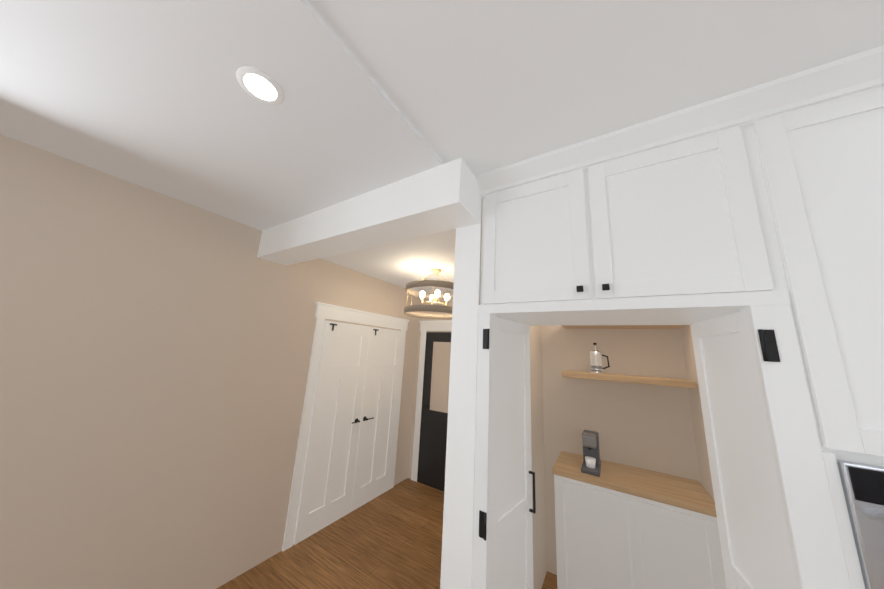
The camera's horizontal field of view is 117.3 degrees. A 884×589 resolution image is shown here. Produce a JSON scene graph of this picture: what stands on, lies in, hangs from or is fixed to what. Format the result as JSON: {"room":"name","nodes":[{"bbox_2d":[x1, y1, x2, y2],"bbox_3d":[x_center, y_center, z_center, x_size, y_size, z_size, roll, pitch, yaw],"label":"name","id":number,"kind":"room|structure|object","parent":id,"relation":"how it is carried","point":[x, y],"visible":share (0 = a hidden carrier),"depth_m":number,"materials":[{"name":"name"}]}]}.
{"room":"kitchen","nodes":[
{"label":"kitchen","id":0,"kind":"room"},
{"bbox_2d":[0,134,419,588],"bbox_3d":[-2.677,0.392,0.603,0.120,2.760,9.100,-4,-14,31],"label":"wall","id":1,"kind":"structure","parent":0,"point":[155,351],"depth_m":1.72,"materials":[{"name":"beige paint"}]},
{"bbox_2d":[282,302,408,550],"bbox_3d":[-0.931,1.305,3.155,0.087,2.205,1.510,-4,-14,31],"label":"closet door","id":2,"kind":"structure","parent":1,"relation":"attached to","point":[345,459],"depth_m":2.97,"materials":[{"name":"white wood"}]},
{"bbox_2d":[257,158,480,265],"bbox_3d":[-0.690,-0.481,1.949,1.980,0.245,0.250,-4,-14,31],"label":"header beam","id":3,"kind":"structure","parent":0,"point":[443,197],"depth_m":1.64,"materials":[{"name":"white paint"}]},
{"bbox_2d":[217,478,556,588],"bbox_3d":[-0.442,1.597,-1.094,5.900,0.060,9.100,-4,-14,31],"label":"floor","id":4,"kind":"structure","parent":0,"point":[391,538],"depth_m":2.38,"materials":[{"name":"brown wood"}]},
{"bbox_2d":[552,325,725,588],"bbox_3d":[1.337,1.177,1.998,0.910,2.215,0.480,-4,-14,31],"label":"pantry","id":5,"kind":"object","parent":4,"relation":"on","point":[620,526],"visible":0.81,"depth_m":1.77,"materials":[{"name":"white wood"}]},
{"bbox_2d":[716,45,883,588],"bbox_3d":[1.575,0.656,0.777,0.805,2.758,0.666,-4,-14,31],"label":"tall cabinet","id":6,"kind":"object","parent":4,"relation":"on","point":[804,382],"depth_m":0.83,"materials":[{"name":"white wood"}]},
{"bbox_2d":[320,229,455,292],"bbox_3d":[-0.109,-0.294,3.166,2.280,0.080,2.450,-4,-14,31],"label":"ceiling","id":7,"kind":"structure","parent":0,"point":[402,263],"depth_m":2.79,"materials":[{"name":"white paint"}]},
{"bbox_2d":[404,269,453,319],"bbox_3d":[-0.079,-0.022,2.990,0.652,0.519,0.652,-4,-14,31],"label":"chandelier","id":8,"kind":"object","parent":7,"relation":"hanging from","point":[410,310],"visible":0.92,"depth_m":2.83,"materials":[{"name":"brown"}]},
{"bbox_2d":[408,291,452,478],"bbox_3d":[0.345,1.248,3.693,1.950,2.670,0.120,-4,-14,31],"label":"wall","id":9,"kind":"structure","parent":0,"point":[439,393],"depth_m":3.91,"materials":[{"name":"beige paint"}]},
{"bbox_2d":[411,320,451,490],"bbox_3d":[0.094,1.465,3.706,1.170,2.225,0.093,-4,-14,31],"label":"door","id":10,"kind":"structure","parent":9,"relation":"attached to","point":[429,450],"depth_m":3.81,"materials":[{"name":"black"}]},
{"bbox_2d":[0,0,883,230],"bbox_3d":[-0.712,-1.318,-1.180,5.900,0.105,7.500,-4,-14,31],"label":"ceiling","id":11,"kind":"structure","parent":0,"point":[153,95],"depth_m":0.99,"materials":[{"name":"white paint"}]},
{"bbox_2d":[236,66,283,104],"bbox_3d":[-0.696,-0.795,1.034,0.156,0.005,0.156,-4,-14,31],"label":"recessed light","id":12,"kind":"object","parent":11,"relation":"in","point":[259,85],"visible":1,"depth_m":1.03,"materials":[{"name":"white plastic"}]},
{"bbox_2d":[479,198,546,588],"bbox_3d":[0.683,0.965,2.261,0.150,2.670,2.258,-4,-14,31],"label":"wall","id":13,"kind":"structure","parent":0,"point":[539,517],"depth_m":2.27,"materials":[{"name":"beige paint"}]},
{"bbox_2d":[440,197,481,588],"bbox_3d":[0.094,0.697,1.328,0.154,2.750,0.012,-4,-14,31],"label":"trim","id":14,"kind":"structure","parent":13,"relation":"attached to","point":[457,549],"depth_m":1.34,"materials":[{"name":"white wood"}]},
{"bbox_2d":[478,97,787,328],"bbox_3d":[0.821,-0.254,1.457,1.069,0.778,0.600,-4,-14,31],"label":"upper cabinet","id":15,"kind":"object","parent":13,"relation":"attached to","point":[741,233],"depth_m":1.13,"materials":[{"name":"white wood"}]},
{"bbox_2d":[541,326,700,574],"bbox_3d":[1.480,1.099,2.281,1.170,2.500,0.100,-4,-14,31],"label":"wall","id":16,"kind":"structure","parent":0,"point":[646,426],"depth_m":2.27,"materials":[{"name":"beige paint"}]},
{"bbox_2d":[681,325,714,502],"bbox_3d":[1.707,0.976,1.638,0.100,2.500,0.780,-4,-14,31],"label":"wall","id":17,"kind":"structure","parent":0,"point":[700,438],"depth_m":1.89,"materials":[{"name":"beige paint"}]}
]}

